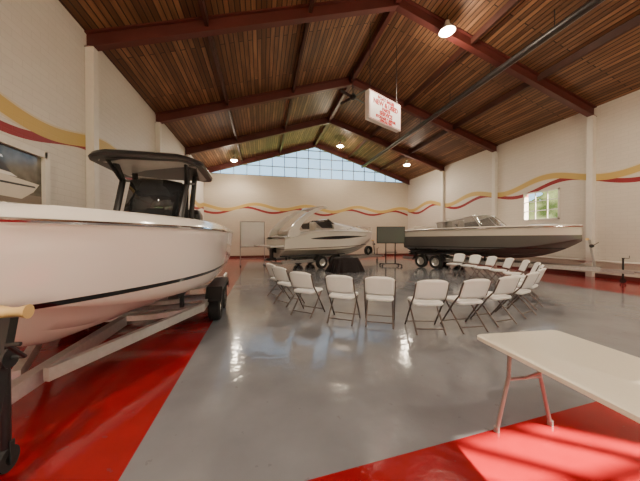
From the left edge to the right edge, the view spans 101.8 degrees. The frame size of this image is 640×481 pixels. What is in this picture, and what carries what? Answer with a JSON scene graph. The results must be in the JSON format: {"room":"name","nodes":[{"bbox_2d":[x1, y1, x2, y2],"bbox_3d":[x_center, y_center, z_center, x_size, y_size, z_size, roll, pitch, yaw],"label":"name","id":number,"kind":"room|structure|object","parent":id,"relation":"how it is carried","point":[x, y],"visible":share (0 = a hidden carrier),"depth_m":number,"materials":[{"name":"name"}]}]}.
{"room":"boat showroom","nodes":[
{"label":"boat showroom","id":0,"kind":"room"},
{"bbox_2d":[0,0,203,220],"bbox_3d":[-6.168,-1.857,7.521,0.300,6.570,24.200,0,1,-13],"label":"wall","id":1,"kind":"structure","parent":0,"point":[42,49],"depth_m":5.68,"materials":[{"name":"paint"}]},
{"bbox_2d":[0,134,50,204],"bbox_3d":[-5.222,-1.100,4.204,0.100,1.240,2.020,0,1,-13],"label":"window","id":2,"kind":"structure","parent":1,"relation":"in","point":[24,169],"depth_m":4.67,"materials":[{"name":"glass"}]},
{"bbox_2d":[85,46,99,208],"bbox_3d":[-5.685,-1.673,6.503,0.180,6.220,0.200,0,1,-13],"label":"trim","id":3,"kind":"structure","parent":1,"relation":"attached to","point":[91,54],"depth_m":6.41,"materials":[{"name":"beige paint"}]},
{"bbox_2d":[155,122,161,151],"bbox_3d":[-6.621,-1.713,10.700,0.180,6.220,0.200,0,1,-13],"label":"trim","id":4,"kind":"structure","parent":1,"relation":"attached to","point":[158,126],"depth_m":10.58,"materials":[{"name":"beige paint"}]},
{"bbox_2d":[185,154,189,209],"bbox_3d":[-7.535,-1.752,14.799,0.180,6.220,0.200,0,1,-13],"label":"trim","id":5,"kind":"structure","parent":1,"relation":"attached to","point":[185,154],"depth_m":14.85,"materials":[{"name":"beige paint"}]},
{"bbox_2d":[84,0,397,50],"bbox_3d":[-1.676,-6.256,7.353,8.415,3.030,0.200,0,1,-13],"label":"ceiling beam","id":6,"kind":"structure","parent":1,"relation":"attached to","point":[102,39],"depth_m":7.14,"materials":[{"name":"red paint"}]},
{"bbox_2d":[155,76,351,123],"bbox_3d":[-2.612,-6.296,11.550,8.415,3.030,0.200,0,1,-13],"label":"ceiling beam","id":7,"kind":"structure","parent":1,"relation":"attached to","point":[184,113],"depth_m":11.42,"materials":[{"name":"red paint"}]},
{"bbox_2d":[185,117,329,154],"bbox_3d":[-3.526,-6.335,15.649,8.415,3.030,0.200,0,1,-13],"label":"ceiling beam","id":8,"kind":"structure","parent":1,"relation":"attached to","point":[228,142],"depth_m":15.54,"materials":[{"name":"red paint"}]},
{"bbox_2d":[206,142,314,172],"bbox_3d":[-4.494,-6.377,19.992,8.415,3.030,0.200,0,1,-13],"label":"ceiling beam","id":9,"kind":"structure","parent":1,"relation":"attached to","point":[253,159],"depth_m":19.95,"materials":[{"name":"red paint"}]},
{"bbox_2d":[204,173,407,255],"bbox_3d":[-0.475,-1.870,21.342,17.430,6.330,0.300,0,1,-13],"label":"wall","id":10,"kind":"structure","parent":0,"point":[229,199],"depth_m":20.94,"materials":[{"name":"paint"}]},
{"bbox_2d":[213,149,402,182],"bbox_3d":[-0.464,-6.414,21.249,16.480,2.780,0.120,0,1,-13],"label":"window","id":11,"kind":"structure","parent":10,"relation":"in","point":[308,150],"depth_m":21.16,"materials":[{"name":"clear glass"}]},
{"bbox_2d":[229,253,407,257],"bbox_3d":[-0.440,1.226,21.215,16.830,0.140,0.020,0,1,-13],"label":"baseboard","id":12,"kind":"structure","parent":10,"relation":"attached to","point":[397,253],"depth_m":20.36,"materials":[{"name":"red paint"}]},
{"bbox_2d":[0,255,639,480],"bbox_3d":[2.191,1.510,9.417,17.430,0.200,24.800,0,1,-13],"label":"floor","id":13,"kind":"structure","parent":0,"point":[260,391],"depth_m":2.42,"materials":[{"name":"grey concrete"}]},
{"bbox_2d":[0,273,228,474],"bbox_3d":[-2.935,0.915,4.392,2.442,1.085,6.670,0,1,-15],"label":"trailer","id":14,"kind":"object","parent":13,"relation":"on","point":[16,382],"visible":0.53,"depth_m":2.36,"materials":[{"name":"metal"}]},
{"bbox_2d":[0,149,233,346],"bbox_3d":[-3.017,-0.326,4.698,2.560,2.521,7.134,0,1,-15],"label":"boat","id":15,"kind":"object","parent":14,"relation":"on","point":[79,269],"visible":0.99,"depth_m":2.28,"materials":[{"name":"white plastic"}]},
{"bbox_2d":[240,221,265,266],"bbox_3d":[-3.644,0.165,14.046,1.340,2.400,0.600,0,1,-18],"label":"whiteboard","id":16,"kind":"object","parent":13,"relation":"on","point":[252,233],"visible":0.91,"depth_m":14.02,"materials":[{"name":"white plastic"}]},
{"bbox_2d":[266,263,294,298],"bbox_3d":[-1.050,1.006,6.665,0.614,0.878,0.534,0,1,-37],"label":"folding chair","id":17,"kind":"object","parent":13,"relation":"on","point":[269,266],"visible":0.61,"depth_m":6.57,"materials":[{"name":"white plastic"}]},
{"bbox_2d":[272,266,304,306],"bbox_3d":[-0.744,1.013,5.955,0.534,0.878,0.614,1,1,43],"label":"folding chair","id":18,"kind":"object","parent":13,"relation":"on","point":[280,273],"visible":0.84,"depth_m":5.79,"materials":[{"name":"white plastic"}]},
{"bbox_2d":[288,271,324,317],"bbox_3d":[-0.266,1.021,5.148,0.534,0.878,0.614,0,1,29],"label":"folding chair","id":19,"kind":"object","parent":13,"relation":"on","point":[303,281],"visible":1,"depth_m":4.98,"materials":[{"name":"white plastic"}]},
{"bbox_2d":[264,240,383,268],"bbox_3d":[0.962,0.660,14.787,7.994,1.396,2.522,0,1,-36],"label":"trailer","id":20,"kind":"object","parent":13,"relation":"on","point":[321,260],"visible":0.78,"depth_m":13.13,"materials":[{"name":"metal"}]},
{"bbox_2d":[254,206,372,259],"bbox_3d":[0.295,-0.412,14.296,7.449,2.690,2.470,0,1,-36],"label":"cabin cruiser","id":21,"kind":"object","parent":20,"relation":"on","point":[325,236],"visible":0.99,"depth_m":13.04,"materials":[{"name":"white plastic"}]},
{"bbox_2d":[325,275,360,325],"bbox_3d":[0.412,1.025,4.710,0.534,0.878,0.614,0,1,21],"label":"folding chair","id":22,"kind":"object","parent":13,"relation":"on","point":[341,286],"visible":1,"depth_m":4.53,"materials":[{"name":"white plastic"}]},
{"bbox_2d":[325,255,364,273],"bbox_3d":[1.188,1.028,11.657,1.816,0.721,1.130,0,1,-27],"label":"covered table","id":23,"kind":"object","parent":13,"relation":"on","point":[341,264],"visible":1,"depth_m":11.27,"materials":[{"name":"fabric"}]},
{"bbox_2d":[363,276,395,328],"bbox_3d":[1.042,1.027,4.539,0.534,0.878,0.614,0,1,13],"label":"folding chair","id":24,"kind":"object","parent":13,"relation":"on","point":[377,288],"visible":1,"depth_m":4.35,"materials":[{"name":"white plastic"}]},
{"bbox_2d":[377,227,404,266],"bbox_3d":[3.785,0.311,13.935,1.500,2.110,0.690,0,1,2],"label":"cart","id":25,"kind":"object","parent":13,"relation":"on","point":[385,235],"visible":1,"depth_m":13.87,"materials":[{"name":"black paint"}]},
{"bbox_2d":[404,280,449,334],"bbox_3d":[1.728,1.030,4.226,0.534,0.878,0.614,0,1,2],"label":"folding chair","id":26,"kind":"object","parent":13,"relation":"on","point":[426,292],"visible":1,"depth_m":4.04,"materials":[{"name":"white plastic"}]},
{"bbox_2d":[445,253,465,276],"bbox_3d":[5.468,0.970,10.463,0.614,0.878,0.534,0,1,-24],"label":"folding chair","id":27,"kind":"object","parent":13,"relation":"on","point":[458,257],"visible":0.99,"depth_m":10.47,"materials":[{"name":"white plastic"}]},
{"bbox_2d":[440,279,491,333],"bbox_3d":[2.420,1.029,4.317,0.534,0.878,0.614,0,1,-11],"label":"folding chair","id":28,"kind":"object","parent":13,"relation":"on","point":[472,289],"visible":0.91,"depth_m":4.14,"materials":[{"name":"white plastic"}]},
{"bbox_2d":[459,255,481,278],"bbox_3d":[5.672,0.976,9.781,0.614,0.878,0.534,0,1,-15],"label":"folding chair","id":29,"kind":"object","parent":13,"relation":"on","point":[476,259],"visible":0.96,"depth_m":9.79,"materials":[{"name":"white plastic"}]},
{"bbox_2d":[473,256,497,281],"bbox_3d":[5.778,0.983,9.069,0.614,0.878,0.534,0,1,2],"label":"folding chair","id":30,"kind":"object","parent":13,"relation":"on","point":[491,260],"visible":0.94,"depth_m":9.05,"materials":[{"name":"white plastic"}]},
{"bbox_2d":[470,275,520,327],"bbox_3d":[3.135,1.026,4.641,0.534,0.878,0.614,0,1,-20],"label":"folding chair","id":31,"kind":"object","parent":13,"relation":"on","point":[505,285],"visible":0.89,"depth_m":4.46,"materials":[{"name":"white plastic"}]},
{"bbox_2d":[489,258,514,285],"bbox_3d":[5.831,0.990,8.352,0.614,0.878,0.534,0,1,13],"label":"folding chair","id":32,"kind":"object","parent":13,"relation":"on","point":[508,263],"visible":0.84,"depth_m":8.31,"materials":[{"name":"white plastic"}]},
{"bbox_2d":[503,260,529,275],"bbox_3d":[5.736,0.997,7.604,0.614,0.878,0.534,0,1,23],"label":"folding chair","id":33,"kind":"object","parent":13,"relation":"on","point":[524,265],"visible":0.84,"depth_m":7.53,"materials":[{"name":"white plastic"}]},
{"bbox_2d":[495,271,539,318],"bbox_3d":[3.901,1.021,5.122,0.534,0.878,0.614,0,1,-31],"label":"folding chair","id":34,"kind":"object","parent":13,"relation":"on","point":[530,279],"visible":0.8,"depth_m":4.94,"materials":[{"name":"white plastic"}]},
{"bbox_2d":[403,238,639,282],"bbox_3d":[7.793,0.637,11.570,2.482,1.505,8.359,0,1,-36],"label":"trailer","id":35,"kind":"object","parent":13,"relation":"on","point":[436,260],"visible":0.82,"depth_m":11.02,"materials":[{"name":"metal"}]},
{"bbox_2d":[404,215,582,257],"bbox_3d":[7.228,-0.140,12.354,2.522,2.002,7.515,0,1,-36],"label":"boat","id":36,"kind":"object","parent":35,"relation":"on","point":[488,235],"visible":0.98,"depth_m":10.96,"materials":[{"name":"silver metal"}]},
{"bbox_2d":[511,262,540,296],"bbox_3d":[5.472,1.004,6.923,0.614,0.878,0.534,0,1,32],"label":"folding chair","id":37,"kind":"object","parent":13,"relation":"on","point":[536,265],"visible":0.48,"depth_m":6.89,"materials":[{"name":"white plastic"}]},
{"bbox_2d":[507,268,546,309],"bbox_3d":[4.547,1.016,5.699,0.534,0.878,0.614,0,1,-37],"label":"folding chair","id":38,"kind":"object","parent":13,"relation":"on","point":[542,270],"visible":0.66,"depth_m":5.54,"materials":[{"name":"white plastic"}]},
{"bbox_2d":[511,265,544,301],"bbox_3d":[5.039,1.010,6.308,0.614,0.878,0.534,0,1,39],"label":"folding chair","id":39,"kind":"object","parent":13,"relation":"on","point":[540,266],"visible":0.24,"depth_m":6.29,"materials":[{"name":"white plastic"}]},
{"bbox_2d":[477,330,639,432],"bbox_3d":[1.734,1.120,1.217,0.750,0.736,1.840,0,1,-9],"label":"folding table","id":40,"kind":"object","parent":13,"relation":"on","point":[610,377],"visible":1,"depth_m":1.62,"materials":[{"name":"plastic"}]},
{"bbox_2d":[59,0,639,179],"bbox_3d":[2.191,-6.528,9.340,17.430,2.924,24.800,0,1,-13],"label":"ceiling","id":41,"kind":"structure","parent":0,"point":[172,75],"depth_m":9.62,"materials":[{"name":"brown wood"}]},
{"bbox_2d":[198,0,242,161],"bbox_3d":[-3.309,-5.917,8.120,0.100,0.240,24.200,0,1,-13],"label":"trim","id":42,"kind":"structure","parent":41,"relation":"attached to","point":[202,5],"depth_m":8.63,"materials":[{"name":"brown wood"}]},
{"bbox_2d":[230,155,237,161],"bbox_3d":[-5.854,-5.659,17.698,0.500,0.610,0.500,0,1,-13],"label":"lamp","id":43,"kind":"object","parent":41,"relation":"hanging from","point":[233,159],"visible":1,"depth_m":17.60,"materials":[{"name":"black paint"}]},
{"bbox_2d":[280,0,314,152],"bbox_3d":[-0.527,-6.814,8.731,0.100,0.240,24.200,0,1,-13],"label":"trim","id":44,"kind":"structure","parent":41,"relation":"attached to","point":[311,3],"depth_m":9.85,"materials":[{"name":"brown wood"}]},
{"bbox_2d":[340,89,366,104],"bbox_3d":[1.461,-6.979,11.530,1.195,1.476,1.195,0,1,4],"label":"ceiling fan","id":45,"kind":"object","parent":41,"relation":"hanging from","point":[352,96],"visible":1,"depth_m":11.43,"materials":[{"name":"black paint"}]},
{"bbox_2d":[314,0,401,145],"bbox_3d":[2.191,-7.610,9.330,0.160,0.240,24.200,0,1,-13],"label":"trim","id":46,"kind":"structure","parent":41,"relation":"attached to","point":[387,17],"depth_m":10.73,"materials":[{"name":"red paint"}]},
{"bbox_2d":[365,45,400,132],"bbox_3d":[2.347,-5.924,9.530,1.834,3.424,0.209,0,1,-38],"label":"hanging sign","id":47,"kind":"object","parent":41,"relation":"hanging from","point":[380,110],"visible":1,"depth_m":9.38,"materials":[{"name":"white plastic"}]},
{"bbox_2d":[348,0,520,157],"bbox_3d":[4.939,-6.816,9.950,0.100,0.240,24.200,0,1,-13],"label":"trim","id":48,"kind":"structure","parent":41,"relation":"attached to","point":[510,4],"depth_m":9.55,"materials":[{"name":"brown wood"}]},
{"bbox_2d":[439,13,455,37],"bbox_3d":[4.072,-6.925,8.321,0.500,0.660,0.500,0,1,-13],"label":"lamp","id":49,"kind":"object","parent":41,"relation":"hanging from","point":[448,29],"visible":1,"depth_m":8.27,"materials":[{"name":"white metal"}]},
{"bbox_2d":[361,0,604,167],"bbox_3d":[6.116,-6.225,10.064,0.345,0.696,23.500,0,1,-13],"label":"ceiling pipe","id":50,"kind":"object","parent":41,"relation":"hanging from","point":[591,4],"visible":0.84,"depth_m":8.66,"materials":[{"name":"metal"}]},
{"bbox_2d":[380,14,639,170],"bbox_3d":[7.721,-5.931,10.579,0.100,0.240,24.200,0,1,-13],"label":"trim","id":51,"kind":"structure","parent":41,"relation":"attached to","point":[634,22],"depth_m":9.07,"materials":[{"name":"brown wood"}]},
{"bbox_2d":[408,90,639,277],"bbox_3d":[10.551,-1.893,11.249,0.300,6.570,24.200,0,1,-13],"label":"wall","id":52,"kind":"structure","parent":0,"point":[552,156],"depth_m":10.98,"materials":[{"name":"paint"}]},
{"bbox_2d":[315,143,409,184],"bbox_3d":[3.719,-6.395,21.823,8.415,3.030,0.200,0,1,-13],"label":"ceiling beam","id":53,"kind":"structure","parent":52,"relation":"attached to","point":[318,146],"depth_m":21.72,"materials":[{"name":"red paint"}]},
{"bbox_2d":[329,118,444,170],"bbox_3d":[4.688,-6.353,17.480,8.415,3.030,0.200,0,1,-13],"label":"ceiling beam","id":54,"kind":"structure","parent":52,"relation":"attached to","point":[334,122],"depth_m":17.35,"materials":[{"name":"red paint"}]},
{"bbox_2d":[351,78,497,151],"bbox_3d":[5.601,-6.314,13.381,8.415,3.030,0.200,0,1,-13],"label":"ceiling beam","id":55,"kind":"structure","parent":52,"relation":"attached to","point":[360,85],"depth_m":13.42,"materials":[{"name":"red paint"}]},
{"bbox_2d":[441,171,444,221],"bbox_3d":[8.697,-1.787,18.418,0.180,6.220,0.200,0,1,-13],"label":"trim","id":56,"kind":"structure","parent":52,"relation":"attached to","point":[442,172],"depth_m":18.31,"materials":[{"name":"beige paint"}]},
{"bbox_2d":[492,151,497,216],"bbox_3d":[9.611,-1.748,14.319,0.180,6.220,0.200,0,1,-13],"label":"trim","id":57,"kind":"structure","parent":52,"relation":"attached to","point":[494,154],"depth_m":14.22,"materials":[{"name":"beige paint"}]},
{"bbox_2d":[395,0,596,116],"bbox_3d":[6.537,-6.274,9.184,8.415,3.030,0.200,0,1,-13],"label":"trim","id":58,"kind":"structure","parent":52,"relation":"attached to","point":[410,9],"depth_m":9.05,"materials":[{"name":"red paint"}]},
{"bbox_2d":[408,254,639,281],"bbox_3d":[10.395,1.322,11.245,0.020,0.140,24.200,0,1,-13],"label":"baseboard","id":59,"kind":"structure","parent":52,"relation":"attached to","point":[636,279],"depth_m":9.96,"materials":[{"name":"red paint"}]},
{"bbox_2d":[523,188,559,220],"bbox_3d":[10.239,-1.621,12.053,0.100,1.350,1.600,0,1,-13],"label":"window","id":60,"kind":"structure","parent":52,"relation":"in","point":[558,189],"depth_m":12.06,"materials":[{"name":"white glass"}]},
{"bbox_2d":[532,256,639,264],"bbox_3d":[10.423,0.776,10.785,0.163,0.090,8.500,0,1,-13],"label":"pipe","id":61,"kind":"object","parent":52,"relation":"attached to","point":[559,258],"visible":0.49,"depth_m":9.94,"materials":[{"name":"beige metal"}]},
{"bbox_2d":[585,115,596,276],"bbox_3d":[10.546,-1.707,10.122,0.180,6.220,0.200,0,1,-13],"label":"trim","id":62,"kind":"structure","parent":52,"relation":"attached to","point":[591,120],"depth_m":10.06,"materials":[{"name":"beige paint"}]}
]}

